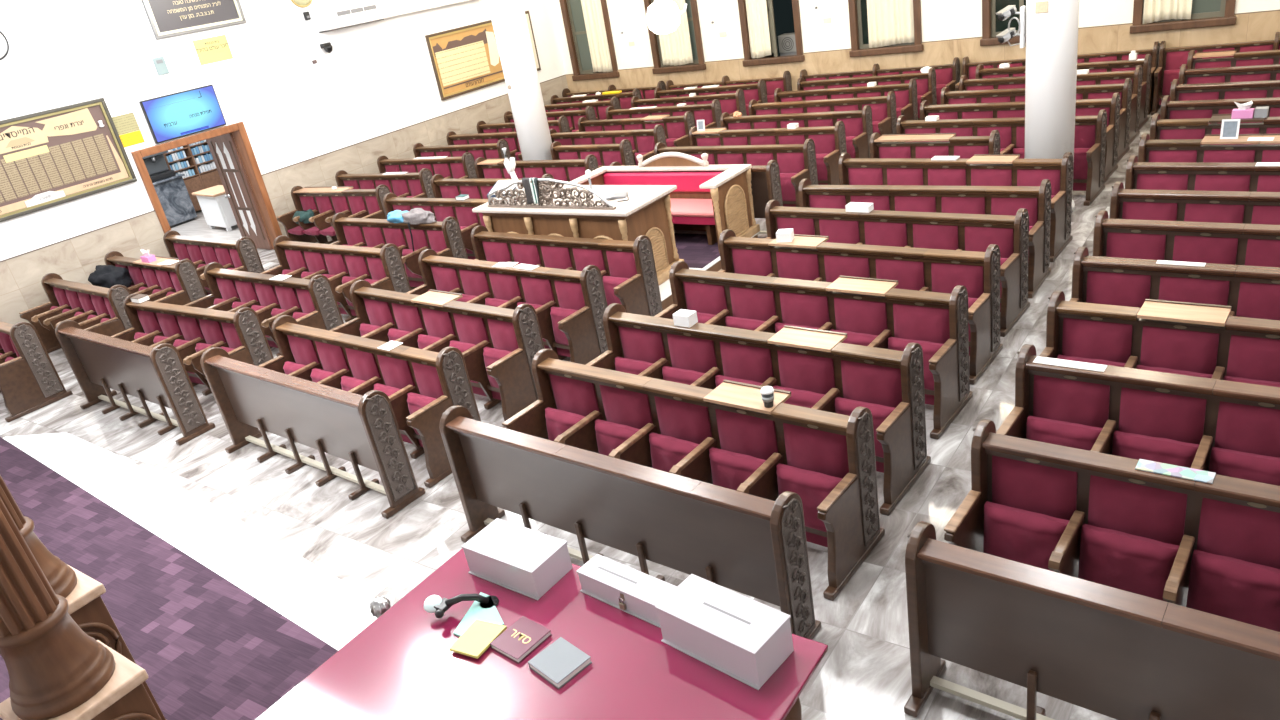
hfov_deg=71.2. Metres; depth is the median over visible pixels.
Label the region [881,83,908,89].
shelf
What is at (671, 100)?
shelf
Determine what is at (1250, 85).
shelf
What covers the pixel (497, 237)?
shelf
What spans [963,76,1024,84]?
shelf
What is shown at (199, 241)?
shelf
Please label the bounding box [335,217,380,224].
shelf
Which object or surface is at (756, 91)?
pew
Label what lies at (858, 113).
shelf
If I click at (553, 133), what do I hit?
shelf
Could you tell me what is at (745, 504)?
shelf
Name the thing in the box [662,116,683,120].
shelf
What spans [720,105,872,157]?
pew
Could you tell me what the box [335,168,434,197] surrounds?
pew
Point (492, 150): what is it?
pew
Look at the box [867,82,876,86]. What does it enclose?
box
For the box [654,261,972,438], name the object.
pew
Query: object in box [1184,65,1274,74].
shelf
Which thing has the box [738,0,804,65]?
window
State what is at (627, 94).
shelf
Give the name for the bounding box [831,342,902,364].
shelf
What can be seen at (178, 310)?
shelf
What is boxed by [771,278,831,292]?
shelf
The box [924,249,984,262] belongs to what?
shelf
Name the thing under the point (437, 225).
shelf
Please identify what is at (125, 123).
notice sheet
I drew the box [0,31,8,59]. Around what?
wall clock
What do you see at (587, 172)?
microphone
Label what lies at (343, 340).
shelf
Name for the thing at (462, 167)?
pew
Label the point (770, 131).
shelf
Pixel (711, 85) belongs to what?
paper
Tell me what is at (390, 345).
paper
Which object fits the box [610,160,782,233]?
pew
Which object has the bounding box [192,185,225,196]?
countertop
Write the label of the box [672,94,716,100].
shelf
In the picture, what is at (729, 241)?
shelf
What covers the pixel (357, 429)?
pew
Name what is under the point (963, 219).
shelf
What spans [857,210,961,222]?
shelf
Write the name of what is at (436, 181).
shelf
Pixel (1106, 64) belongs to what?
shelf
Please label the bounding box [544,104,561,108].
shelf
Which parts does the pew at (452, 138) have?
panel, backrest, backrest, panel, backrest, backrest, seat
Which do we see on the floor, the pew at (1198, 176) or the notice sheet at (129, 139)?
the pew at (1198, 176)
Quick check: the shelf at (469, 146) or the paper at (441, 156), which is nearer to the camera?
the paper at (441, 156)
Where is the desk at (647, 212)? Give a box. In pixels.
[472,185,683,284]
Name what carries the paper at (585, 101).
on the pew at (600, 107)
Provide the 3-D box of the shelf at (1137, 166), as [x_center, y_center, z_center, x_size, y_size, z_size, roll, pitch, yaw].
[5.464,-1.904,8.833,1.032,0.063,0.135,10,32,38]
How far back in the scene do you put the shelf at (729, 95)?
17.32 m
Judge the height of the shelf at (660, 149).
0.063 m
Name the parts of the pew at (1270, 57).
panel, backrest, panel, backrest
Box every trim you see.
[0,75,564,261]
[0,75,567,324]
[3,432,376,650]
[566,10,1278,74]
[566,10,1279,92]
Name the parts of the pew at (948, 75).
panel, backrest, backrest, backrest, rail, panel, backrest, backrest, seat, backrest, panel, carved panel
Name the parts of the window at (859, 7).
pane, sash, sill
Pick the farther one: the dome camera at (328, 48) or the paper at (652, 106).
the paper at (652, 106)
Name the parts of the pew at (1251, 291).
armrest, panel, backrest, panel, name plate, backrest, backrest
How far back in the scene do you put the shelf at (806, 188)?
10.13 m
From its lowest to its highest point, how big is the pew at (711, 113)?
1.050 m
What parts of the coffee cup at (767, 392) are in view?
lid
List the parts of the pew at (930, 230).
panel, backrest, backrest, backrest, panel, backrest, backrest, seat, armrest, panel, carved panel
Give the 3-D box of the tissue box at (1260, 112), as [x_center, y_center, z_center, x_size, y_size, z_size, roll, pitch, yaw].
[6.867,-2.738,9.871,0.120,0.100,0.110,10,32,38]
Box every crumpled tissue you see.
[920,66,931,72]
[999,63,1009,67]
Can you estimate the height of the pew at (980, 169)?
1.050 m
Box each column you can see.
[0,475,166,719]
[0,497,161,719]
[487,0,551,160]
[1025,0,1078,211]
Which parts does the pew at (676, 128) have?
panel, backrest, backrest, backrest, panel, backrest, seat, backrest, armrest, panel, carved panel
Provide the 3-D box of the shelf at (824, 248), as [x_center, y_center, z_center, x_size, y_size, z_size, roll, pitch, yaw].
[2.129,-1.005,8.231,1.048,0.063,0.135,10,31,38]
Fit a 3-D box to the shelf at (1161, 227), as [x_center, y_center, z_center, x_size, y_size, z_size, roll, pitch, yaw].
[4.478,-1.122,7.536,1.032,0.063,0.135,10,32,38]
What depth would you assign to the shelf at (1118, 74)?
13.19 m
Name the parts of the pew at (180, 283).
panel, backrest, armrest, backrest, panel, armrest, backrest, armrest, backrest, armrest, backrest, panel, carved panel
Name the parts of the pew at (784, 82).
panel, rail, panel, seat, backrest, panel, carved panel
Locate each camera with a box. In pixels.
[320,42,332,52]
[996,5,1016,20]
[996,28,1015,42]
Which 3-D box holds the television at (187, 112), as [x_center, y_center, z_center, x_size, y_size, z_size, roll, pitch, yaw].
[-7.338,-3.971,14.395,0.067,0.660,1.240,8,30,35]
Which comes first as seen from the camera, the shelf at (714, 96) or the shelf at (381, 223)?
the shelf at (381, 223)
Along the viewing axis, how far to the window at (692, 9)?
19.53 m
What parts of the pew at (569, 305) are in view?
armrest, panel, backrest, armrest, seat, backrest, armrest, seat, panel, backrest, armrest, seat, backrest, armrest, rail, seat, backrest, armrest, panel, carved panel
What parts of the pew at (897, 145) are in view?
panel, backrest, backrest, panel, backrest, panel, carved panel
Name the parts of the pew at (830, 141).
panel, backrest, backrest, backrest, panel, backrest, seat, backrest, armrest, panel, carved panel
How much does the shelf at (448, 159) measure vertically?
0.063 m
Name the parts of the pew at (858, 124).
panel, backrest, backrest, backrest, panel, backrest, backrest, seat, armrest, panel, carved panel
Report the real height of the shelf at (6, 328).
0.063 m
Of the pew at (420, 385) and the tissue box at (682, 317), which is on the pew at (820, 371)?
the tissue box at (682, 317)
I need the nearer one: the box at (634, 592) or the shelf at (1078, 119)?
the box at (634, 592)
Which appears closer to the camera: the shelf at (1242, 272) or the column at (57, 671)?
the column at (57, 671)
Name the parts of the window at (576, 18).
pane, sash, sill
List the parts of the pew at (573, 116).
panel, panel, backrest, backrest, panel, carved panel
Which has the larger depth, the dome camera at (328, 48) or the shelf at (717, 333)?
the dome camera at (328, 48)
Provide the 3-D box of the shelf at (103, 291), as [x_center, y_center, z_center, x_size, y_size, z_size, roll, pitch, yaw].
[-6.914,-0.871,11.587,0.418,0.063,0.135,9,31,37]
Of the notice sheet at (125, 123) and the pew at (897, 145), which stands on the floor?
the pew at (897, 145)
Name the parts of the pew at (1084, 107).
panel, backrest, backrest, backrest, panel, backrest, armrest, panel, carved panel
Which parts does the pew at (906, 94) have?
panel, backrest, backrest, backrest, panel, backrest, backrest, seat, panel, carved panel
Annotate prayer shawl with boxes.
[522,178,540,203]
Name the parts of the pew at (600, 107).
backrest, backrest, panel, backrest, panel, carved panel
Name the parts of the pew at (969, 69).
panel, backrest, backrest, rail, panel, backrest, backrest, backrest, panel, carved panel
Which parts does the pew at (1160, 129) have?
panel, backrest, panel, backrest, backrest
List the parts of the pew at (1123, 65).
panel, backrest, backrest, panel, backrest, backrest, panel, carved panel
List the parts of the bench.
panel, rail, crest rail, panel, seat, panel, arch panel, arch moulding, moulding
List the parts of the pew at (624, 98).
panel, panel, backrest, panel, carved panel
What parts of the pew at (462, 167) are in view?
panel, backrest, backrest, panel, backrest, backrest, backrest, panel, carved panel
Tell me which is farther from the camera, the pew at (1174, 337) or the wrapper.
the wrapper
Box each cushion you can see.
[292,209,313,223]
[603,172,721,191]
[670,198,713,216]
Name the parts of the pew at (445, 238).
panel, backrest, backrest, armrest, panel, backrest, seat, armrest, rail, backrest, backrest, armrest, panel, carved panel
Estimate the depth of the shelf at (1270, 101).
10.45 m
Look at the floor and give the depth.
7.07 m
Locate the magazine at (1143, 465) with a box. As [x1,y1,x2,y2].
[1135,459,1215,483]
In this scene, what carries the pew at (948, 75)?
on the floor
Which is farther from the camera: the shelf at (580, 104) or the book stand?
the shelf at (580, 104)
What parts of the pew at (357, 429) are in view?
panel, panel, floor rail, carved panel, panel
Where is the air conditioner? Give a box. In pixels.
[311,0,391,32]
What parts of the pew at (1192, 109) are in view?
panel, backrest, panel, backrest, backrest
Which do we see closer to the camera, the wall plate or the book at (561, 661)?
the book at (561, 661)
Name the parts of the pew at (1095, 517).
armrest, panel, seat, name plate, backrest, armrest, seat, panel, name plate, backrest, armrest, seat, backrest, name plate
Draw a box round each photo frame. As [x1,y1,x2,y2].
[697,120,704,130]
[1220,119,1240,138]
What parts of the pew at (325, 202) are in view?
armrest, seat, panel, armrest, backrest, seat, armrest, backrest, seat, panel, armrest, backrest, armrest, backrest, armrest, backrest, panel, carved panel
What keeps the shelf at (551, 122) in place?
attached to the pew at (561, 125)
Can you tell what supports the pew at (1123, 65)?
on the floor
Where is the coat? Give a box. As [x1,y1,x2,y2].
[88,265,131,287]
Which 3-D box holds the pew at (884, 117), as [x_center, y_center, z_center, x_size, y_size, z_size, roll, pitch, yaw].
[3.002,-3.925,15.219,2.620,1.050,0.755,8,30,35]
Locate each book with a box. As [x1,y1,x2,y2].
[130,294,149,302]
[167,153,175,160]
[191,146,199,153]
[455,194,468,199]
[490,616,551,663]
[528,637,591,688]
[600,192,627,200]
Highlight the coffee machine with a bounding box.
[142,151,175,181]
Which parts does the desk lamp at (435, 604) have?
knob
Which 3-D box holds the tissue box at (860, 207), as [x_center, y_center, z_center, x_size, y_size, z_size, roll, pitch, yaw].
[2.275,-1.581,9.260,0.260,0.070,0.120,10,32,38]
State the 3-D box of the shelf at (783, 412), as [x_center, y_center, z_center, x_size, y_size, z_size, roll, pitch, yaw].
[1.097,0.374,5.659,0.532,0.063,0.135,10,32,38]
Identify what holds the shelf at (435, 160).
attached to the pew at (462, 167)
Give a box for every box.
[140,249,155,262]
[388,0,469,16]
[461,518,572,599]
[576,554,676,627]
[655,574,793,689]
[673,309,697,327]
[776,228,793,242]
[787,123,798,128]
[845,202,873,212]
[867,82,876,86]
[1231,100,1254,118]
[1254,106,1268,117]
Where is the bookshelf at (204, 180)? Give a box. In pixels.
[163,141,222,210]
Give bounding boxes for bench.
[564,152,759,252]
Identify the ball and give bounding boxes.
[370,596,390,617]
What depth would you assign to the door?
15.68 m
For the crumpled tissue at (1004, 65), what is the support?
on the pew at (1123, 65)
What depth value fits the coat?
12.77 m
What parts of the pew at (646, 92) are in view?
panel, panel, rail, backrest, carved panel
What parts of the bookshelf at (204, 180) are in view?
shelf, shelf, shelf, cupboard door, cupboard door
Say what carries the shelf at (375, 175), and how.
attached to the pew at (407, 185)
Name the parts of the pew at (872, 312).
armrest, panel, backrest, seat, armrest, seat, backrest, armrest, seat, backrest, panel, armrest, seat, backrest, armrest, seat, backrest, rail, armrest, panel, carved panel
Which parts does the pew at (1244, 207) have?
panel, backrest, panel, backrest, backrest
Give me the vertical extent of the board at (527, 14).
1.320 m
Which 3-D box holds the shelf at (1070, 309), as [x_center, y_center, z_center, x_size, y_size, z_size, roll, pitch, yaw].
[3.249,-0.343,6.344,0.515,0.063,0.135,10,32,38]
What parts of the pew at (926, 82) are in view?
panel, backrest, backrest, backrest, panel, backrest, backrest, seat, panel, carved panel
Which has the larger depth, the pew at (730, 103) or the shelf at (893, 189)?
the pew at (730, 103)
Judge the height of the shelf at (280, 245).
0.063 m
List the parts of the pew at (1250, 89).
panel, backrest, panel, backrest, backrest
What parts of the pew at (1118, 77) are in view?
panel, backrest, backrest, panel, backrest, backrest, panel, carved panel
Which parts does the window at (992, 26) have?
casing, sill, sash, pane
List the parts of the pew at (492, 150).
panel, backrest, backrest, panel, backrest, backrest, backrest, panel, carved panel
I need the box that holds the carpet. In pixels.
[0,437,337,719]
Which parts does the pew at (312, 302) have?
armrest, panel, seat, armrest, backrest, seat, armrest, backrest, panel, seat, armrest, backrest, seat, armrest, backrest, seat, backrest, armrest, panel, carved panel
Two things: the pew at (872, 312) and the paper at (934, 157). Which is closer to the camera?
the pew at (872, 312)
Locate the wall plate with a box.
[823,18,830,22]
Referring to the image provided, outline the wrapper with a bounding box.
[733,111,741,116]
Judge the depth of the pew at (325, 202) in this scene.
15.26 m
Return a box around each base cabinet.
[152,174,196,227]
[192,185,236,230]
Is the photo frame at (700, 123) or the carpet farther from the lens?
the photo frame at (700, 123)
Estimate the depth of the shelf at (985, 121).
11.80 m
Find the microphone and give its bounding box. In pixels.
[585,170,592,189]
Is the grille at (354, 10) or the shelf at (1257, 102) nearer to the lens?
the shelf at (1257, 102)
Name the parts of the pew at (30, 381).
armrest, backrest, armrest, backrest, carved panel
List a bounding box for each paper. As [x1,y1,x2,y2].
[157,260,178,264]
[269,275,291,279]
[378,341,402,350]
[382,172,406,174]
[414,156,447,158]
[492,262,518,266]
[512,263,539,269]
[582,99,597,102]
[630,106,656,108]
[701,85,718,87]
[925,116,938,120]
[931,156,959,159]
[1033,356,1106,371]
[1077,69,1088,73]
[1156,260,1205,266]
[1247,137,1273,140]
[1255,162,1279,165]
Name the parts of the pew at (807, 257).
panel, backrest, backrest, backrest, panel, backrest, armrest, backrest, seat, armrest, panel, carved panel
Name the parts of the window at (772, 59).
sash, sill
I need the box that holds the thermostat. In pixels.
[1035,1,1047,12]
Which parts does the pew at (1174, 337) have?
armrest, carved panel, panel, seat, backrest, armrest, panel, seat, name plate, backrest, armrest, seat, backrest, name plate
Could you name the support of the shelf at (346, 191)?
attached to the pew at (325, 202)
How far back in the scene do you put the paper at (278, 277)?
10.69 m
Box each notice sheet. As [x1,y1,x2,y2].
[112,112,139,134]
[119,130,144,146]
[193,35,232,64]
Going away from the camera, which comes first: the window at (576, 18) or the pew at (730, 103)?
the pew at (730, 103)
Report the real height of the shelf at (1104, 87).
0.063 m
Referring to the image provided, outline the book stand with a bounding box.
[487,180,516,201]
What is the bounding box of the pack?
[1129,50,1136,60]
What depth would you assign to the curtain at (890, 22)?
16.84 m
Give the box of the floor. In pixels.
[0,107,1187,719]
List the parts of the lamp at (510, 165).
arm, arm, stem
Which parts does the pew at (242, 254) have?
panel, backrest, backrest, panel, backrest, armrest, backrest, backrest, panel, carved panel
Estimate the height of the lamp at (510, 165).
0.662 m
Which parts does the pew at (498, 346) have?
armrest, panel, seat, armrest, backrest, seat, backrest, armrest, seat, panel, armrest, backrest, seat, backrest, armrest, rail, seat, backrest, armrest, panel, carved panel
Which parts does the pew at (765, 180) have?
panel, panel, panel, carved panel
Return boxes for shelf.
[0,321,8,326]
[0,324,12,333]
[44,278,77,288]
[58,326,102,342]
[68,283,103,293]
[92,335,141,352]
[94,287,109,295]
[107,256,139,264]
[126,301,174,311]
[130,345,153,357]
[161,263,176,269]
[166,235,199,242]
[166,305,220,318]
[192,237,227,245]
[204,355,270,379]
[207,268,252,279]
[210,311,234,320]
[221,240,236,246]
[245,273,293,284]
[259,370,335,399]
[276,241,320,249]
[276,322,342,342]
[286,278,309,287]
[315,244,364,253]
[323,388,361,408]
[333,334,409,356]
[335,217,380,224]
[338,173,373,178]
[341,189,375,194]
[353,287,419,303]
[358,247,381,255]
[369,173,405,177]
[375,219,421,227]
[379,158,413,163]
[386,197,431,203]
[399,347,438,363]
[402,173,418,177]
[411,157,447,162]
[415,145,450,150]
[419,221,441,228]
[422,255,487,268]
[427,198,474,204]
[434,179,477,183]
[443,300,513,319]
[445,156,461,161]
[445,416,565,459]
[447,144,482,149]
[449,133,482,138]
[471,199,487,204]
[474,179,520,183]
[474,231,538,242]
[479,122,512,127]
[479,132,513,136]
[480,143,496,147]
[480,261,552,276]
[497,160,543,165]
[532,235,604,246]
[537,358,652,390]
[540,159,584,164]
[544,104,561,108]
[545,268,581,279]
[546,111,570,115]
[548,120,557,124]
[550,131,592,136]
[553,95,586,100]
[553,144,600,149]
[553,445,701,498]
[561,102,594,106]
[569,110,584,113]
[580,119,621,124]
[584,94,616,98]
[589,130,633,135]
[594,100,610,104]
[597,144,619,148]
[598,239,633,249]
[608,108,648,113]
[608,312,717,336]
[616,92,632,96]
[620,118,644,122]
[631,129,653,134]
[633,97,674,103]
[642,378,712,403]
[648,105,690,111]
[656,88,696,94]
[657,146,714,152]
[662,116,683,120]
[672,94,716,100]
[675,268,777,287]
[689,482,774,520]
[690,103,711,108]
[695,85,736,91]
[709,326,774,345]
[712,145,773,151]
[714,93,735,97]
[718,128,776,134]
[723,114,778,121]
[724,236,773,247]
[736,83,757,88]
[751,165,766,171]
[752,101,803,107]
[770,206,858,217]
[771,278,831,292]
[771,403,849,431]
[772,144,803,150]
[774,126,834,133]
[776,111,835,118]
[777,89,827,95]
[800,78,849,85]
[803,98,858,105]
[803,185,892,192]
[816,242,928,258]
[827,85,882,92]
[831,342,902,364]
[832,110,862,116]
[843,158,924,165]
[849,74,902,81]
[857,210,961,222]
[858,96,886,102]
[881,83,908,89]
[885,288,950,305]
[889,185,988,193]
[900,119,974,126]
[901,73,927,77]
[917,538,1167,627]
[922,159,968,165]
[924,103,994,110]
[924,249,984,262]
[945,89,1012,96]
[949,136,989,142]
[958,214,1014,224]
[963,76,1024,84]
[973,117,1024,124]
[979,66,1025,73]
[982,432,1195,490]
[986,186,1039,194]
[993,102,1024,108]
[1011,85,1086,93]
[1012,159,1061,166]
[1026,355,1216,395]
[1056,301,1140,320]
[1075,116,1097,122]
[1076,98,1111,105]
[1077,61,1109,67]
[1077,72,1098,78]
[1081,256,1237,276]
[1084,84,1123,90]
[1097,71,1134,77]
[1102,218,1244,234]
[1108,60,1143,65]
[1118,189,1250,201]
[1133,162,1255,171]
[1145,139,1202,147]
[1157,118,1209,126]
[1161,603,1279,660]
[1167,98,1267,107]
[1176,80,1271,90]
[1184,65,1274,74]
[1194,474,1279,507]
[1213,379,1279,404]
[1225,316,1279,334]
[1234,50,1279,57]
[1235,265,1279,279]
[1243,224,1279,235]
[1249,192,1279,201]
[1255,166,1279,171]
[1263,117,1279,124]
[1267,97,1279,104]
[1271,80,1279,86]
[1274,64,1279,70]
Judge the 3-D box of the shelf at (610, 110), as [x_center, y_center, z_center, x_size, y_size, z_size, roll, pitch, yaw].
[-0.205,-4.926,17.669,0.956,0.063,0.135,7,30,34]
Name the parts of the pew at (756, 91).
panel, backrest, backrest, panel, backrest, seat, backrest, panel, carved panel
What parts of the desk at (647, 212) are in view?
arch moulding, panel, cornice, arch moulding, panel, arch moulding, arch panel, moulding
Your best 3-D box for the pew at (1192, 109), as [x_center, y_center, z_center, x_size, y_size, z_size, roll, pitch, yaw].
[7.569,-2.566,10.432,2.735,1.050,0.755,10,32,38]
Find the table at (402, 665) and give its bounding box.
[255,548,827,719]
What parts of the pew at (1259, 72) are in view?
panel, backrest, panel, backrest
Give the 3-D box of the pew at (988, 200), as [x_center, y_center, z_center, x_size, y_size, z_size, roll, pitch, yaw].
[2.964,-1.408,9.780,2.740,1.050,0.755,9,31,36]
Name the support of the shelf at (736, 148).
attached to the pew at (796, 162)
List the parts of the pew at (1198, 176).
panel, backrest, panel, backrest, backrest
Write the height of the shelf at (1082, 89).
0.063 m
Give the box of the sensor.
[303,11,310,19]
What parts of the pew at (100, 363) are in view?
panel, panel, floor rail, carved panel, panel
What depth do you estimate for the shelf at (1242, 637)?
3.57 m
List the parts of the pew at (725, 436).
armrest, panel, seat, backrest, armrest, seat, backrest, armrest, seat, backrest, armrest, panel, seat, backrest, armrest, seat, rail, backrest, armrest, panel, carved panel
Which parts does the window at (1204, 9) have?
sill, sash, pane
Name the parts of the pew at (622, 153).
panel, backrest, panel, backrest, backrest, panel, carved panel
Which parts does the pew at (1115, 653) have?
panel, floor rail, panel, panel, carved panel, panel, floor rail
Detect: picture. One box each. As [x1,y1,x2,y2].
[698,121,702,129]
[1222,121,1237,136]
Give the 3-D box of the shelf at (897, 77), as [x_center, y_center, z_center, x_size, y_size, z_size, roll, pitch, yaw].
[4.308,-5.146,16.326,0.982,0.063,0.135,8,30,34]
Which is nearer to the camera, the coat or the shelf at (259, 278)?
the shelf at (259, 278)
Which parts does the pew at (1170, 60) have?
panel, seat, backrest, backrest, panel, rail, backrest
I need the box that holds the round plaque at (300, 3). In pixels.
[291,0,311,7]
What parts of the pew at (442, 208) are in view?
panel, backrest, backrest, panel, backrest, seat, backrest, armrest, backrest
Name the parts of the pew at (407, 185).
panel, backrest, backrest, panel, backrest, backrest, backrest, panel, carved panel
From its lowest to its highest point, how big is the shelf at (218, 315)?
0.063 m
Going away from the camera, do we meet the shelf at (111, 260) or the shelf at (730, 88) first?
the shelf at (111, 260)
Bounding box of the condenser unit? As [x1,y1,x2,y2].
[778,33,796,55]
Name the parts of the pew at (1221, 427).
armrest, carved panel, panel, seat, name plate, backrest, armrest, panel, seat, name plate, backrest, armrest, seat, backrest, name plate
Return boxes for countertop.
[152,174,184,184]
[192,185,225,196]
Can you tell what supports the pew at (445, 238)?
on the floor
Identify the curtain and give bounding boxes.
[581,0,612,71]
[654,0,692,65]
[745,0,770,57]
[867,0,913,47]
[1142,0,1191,23]
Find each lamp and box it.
[424,594,498,617]
[502,148,523,200]
[646,0,686,33]
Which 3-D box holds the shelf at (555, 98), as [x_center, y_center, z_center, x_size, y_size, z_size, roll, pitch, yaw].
[-1.623,-6.043,20.661,0.909,0.063,0.135,7,30,34]
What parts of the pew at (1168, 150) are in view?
panel, backrest, panel, backrest, backrest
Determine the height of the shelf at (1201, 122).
0.063 m
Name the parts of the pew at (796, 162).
panel, backrest, backrest, panel, backrest, seat, rail, backrest, armrest, panel, carved panel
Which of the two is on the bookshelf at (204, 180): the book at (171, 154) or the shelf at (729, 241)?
the book at (171, 154)
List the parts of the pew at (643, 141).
panel, backrest, backrest, panel, backrest, backrest, seat, backrest, panel, carved panel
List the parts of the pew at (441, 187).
panel, backrest, backrest, panel, backrest, panel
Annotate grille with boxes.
[337,5,376,15]
[782,37,793,50]
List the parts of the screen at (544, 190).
rail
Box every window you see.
[559,0,619,80]
[644,0,705,73]
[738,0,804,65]
[848,0,923,56]
[980,0,1025,45]
[1130,0,1235,33]
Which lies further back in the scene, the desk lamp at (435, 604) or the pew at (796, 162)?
the pew at (796, 162)
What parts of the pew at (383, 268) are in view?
armrest, panel, seat, armrest, backrest, seat, armrest, backrest, panel, seat, backrest, armrest, rail, seat, armrest, backrest, seat, backrest, armrest, panel, carved panel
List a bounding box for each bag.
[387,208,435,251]
[602,90,621,94]
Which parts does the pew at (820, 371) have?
armrest, panel, seat, backrest, armrest, seat, backrest, armrest, seat, backrest, panel, armrest, seat, backrest, armrest, seat, backrest, rail, armrest, panel, carved panel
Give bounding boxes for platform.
[659,230,759,309]
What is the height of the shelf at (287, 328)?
0.063 m
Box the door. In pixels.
[131,122,281,249]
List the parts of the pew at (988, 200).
panel, backrest, backrest, backrest, panel, backrest, backrest, armrest, panel, carved panel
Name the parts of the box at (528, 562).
lid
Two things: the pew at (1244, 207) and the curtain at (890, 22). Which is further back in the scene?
the curtain at (890, 22)
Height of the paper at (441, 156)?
0.006 m
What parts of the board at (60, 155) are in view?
crest plate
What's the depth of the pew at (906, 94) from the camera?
15.52 m
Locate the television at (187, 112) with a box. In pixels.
[139,84,225,143]
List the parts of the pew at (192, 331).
armrest, panel, seat, armrest, backrest, seat, armrest, backrest, panel, seat, armrest, backrest, rail, armrest, seat, backrest, seat, backrest, armrest, panel, carved panel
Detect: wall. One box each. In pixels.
[0,0,565,260]
[551,0,1279,73]
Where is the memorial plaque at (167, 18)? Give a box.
[141,0,245,39]
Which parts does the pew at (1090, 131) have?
panel, backrest, backrest, backrest, panel, armrest, seat, backrest, rail, seat, backrest, armrest, panel, carved panel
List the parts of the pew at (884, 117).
panel, backrest, backrest, backrest, panel, backrest, backrest, seat, armrest, panel, carved panel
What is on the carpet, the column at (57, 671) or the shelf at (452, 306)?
the column at (57, 671)
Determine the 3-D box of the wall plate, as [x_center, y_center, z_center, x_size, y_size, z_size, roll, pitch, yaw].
[3.667,-6.649,17.501,0.160,0.090,0.012,8,30,35]
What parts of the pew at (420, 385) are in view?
armrest, panel, seat, armrest, backrest, seat, armrest, backrest, seat, panel, backrest, armrest, seat, backrest, armrest, rail, seat, armrest, backrest, panel, carved panel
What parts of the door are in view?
glass pane, glass pane, glass pane, moulding, glass pane, glass pane, glass pane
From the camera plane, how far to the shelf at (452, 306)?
8.53 m
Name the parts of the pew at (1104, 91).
panel, backrest, backrest, backrest, panel, backrest, backrest, panel, carved panel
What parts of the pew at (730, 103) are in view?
panel, backrest, backrest, backrest, panel, backrest, backrest, panel, carved panel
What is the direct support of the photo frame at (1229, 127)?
on the pew at (1168, 150)
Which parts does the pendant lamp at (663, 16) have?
arm, arm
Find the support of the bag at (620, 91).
on the pew at (624, 98)
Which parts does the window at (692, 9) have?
sill, pane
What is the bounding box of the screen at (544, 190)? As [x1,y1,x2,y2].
[487,178,615,209]
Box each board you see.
[0,98,136,221]
[425,20,504,99]
[525,11,540,70]
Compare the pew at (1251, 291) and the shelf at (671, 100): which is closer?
the pew at (1251, 291)
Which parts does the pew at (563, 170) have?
panel, backrest, backrest, panel, backrest, backrest, backrest, panel, carved panel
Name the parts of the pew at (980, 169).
panel, backrest, backrest, backrest, panel, backrest, backrest, armrest, panel, carved panel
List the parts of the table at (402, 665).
leg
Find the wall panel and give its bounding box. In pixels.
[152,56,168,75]
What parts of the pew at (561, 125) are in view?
panel, backrest, backrest, panel, backrest, panel, carved panel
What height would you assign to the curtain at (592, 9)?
2.218 m
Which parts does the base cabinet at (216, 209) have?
door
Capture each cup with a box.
[760,386,773,407]
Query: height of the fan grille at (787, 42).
0.271 m
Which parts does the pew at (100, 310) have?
armrest, panel, armrest, backrest, armrest, backrest, armrest, panel, backrest, armrest, backrest, armrest, panel, backrest, carved panel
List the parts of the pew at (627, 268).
panel, backrest, backrest, panel, backrest, backrest, seat, backrest, armrest, panel, carved panel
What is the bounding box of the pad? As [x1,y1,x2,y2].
[449,620,506,658]
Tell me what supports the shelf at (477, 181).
attached to the pew at (441, 187)
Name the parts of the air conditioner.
mounting plate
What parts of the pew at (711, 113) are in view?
panel, backrest, backrest, backrest, panel, backrest, backrest, panel, carved panel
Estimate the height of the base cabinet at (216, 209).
0.790 m
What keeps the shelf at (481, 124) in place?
attached to the pew at (561, 125)
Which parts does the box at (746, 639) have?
lid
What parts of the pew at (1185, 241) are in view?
panel, backrest, panel, backrest, backrest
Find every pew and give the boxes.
[0,321,72,421]
[19,273,131,352]
[55,320,214,445]
[104,251,206,304]
[111,294,273,395]
[163,230,264,294]
[183,262,343,356]
[200,347,425,518]
[259,315,480,487]
[261,235,410,321]
[277,185,389,243]
[329,280,544,427]
[331,212,467,289]
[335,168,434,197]
[377,152,476,178]
[383,193,487,259]
[407,249,607,364]
[413,139,510,164]
[431,174,554,198]
[439,405,1279,719]
[446,131,522,160]
[471,225,662,316]
[474,154,598,184]
[477,116,569,133]
[502,348,884,600]
[504,106,595,131]
[544,96,620,119]
[550,124,666,165]
[550,139,634,167]
[551,88,641,108]
[562,81,665,98]
[578,111,694,146]
[586,303,930,514]
[606,99,721,134]
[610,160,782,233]
[631,89,746,115]
[654,79,767,115]
[654,139,817,206]
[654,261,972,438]
[665,71,791,102]
[689,121,846,184]
[718,229,1002,384]
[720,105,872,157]
[749,91,896,142]
[765,200,1029,336]
[774,79,917,119]
[797,68,936,119]
[798,179,1050,297]
[800,57,959,104]
[838,152,1073,261]
[870,130,999,158]
[896,109,1106,205]
[920,93,1120,181]
[941,78,1131,162]
[944,419,1279,631]
[955,41,1159,114]
[959,65,1142,145]
[975,54,1151,129]
[996,344,1279,485]
[1039,291,1279,386]
[1069,247,1279,319]
[1093,210,1279,267]
[1109,181,1279,224]
[1125,155,1279,191]
[1138,133,1279,162]
[1149,113,1279,144]
[1151,32,1279,114]
[1160,95,1279,123]
[1170,79,1279,100]
[1179,64,1279,84]
[1187,50,1279,68]
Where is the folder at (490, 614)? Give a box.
[453,592,503,636]
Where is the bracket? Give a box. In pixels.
[1007,6,1025,47]

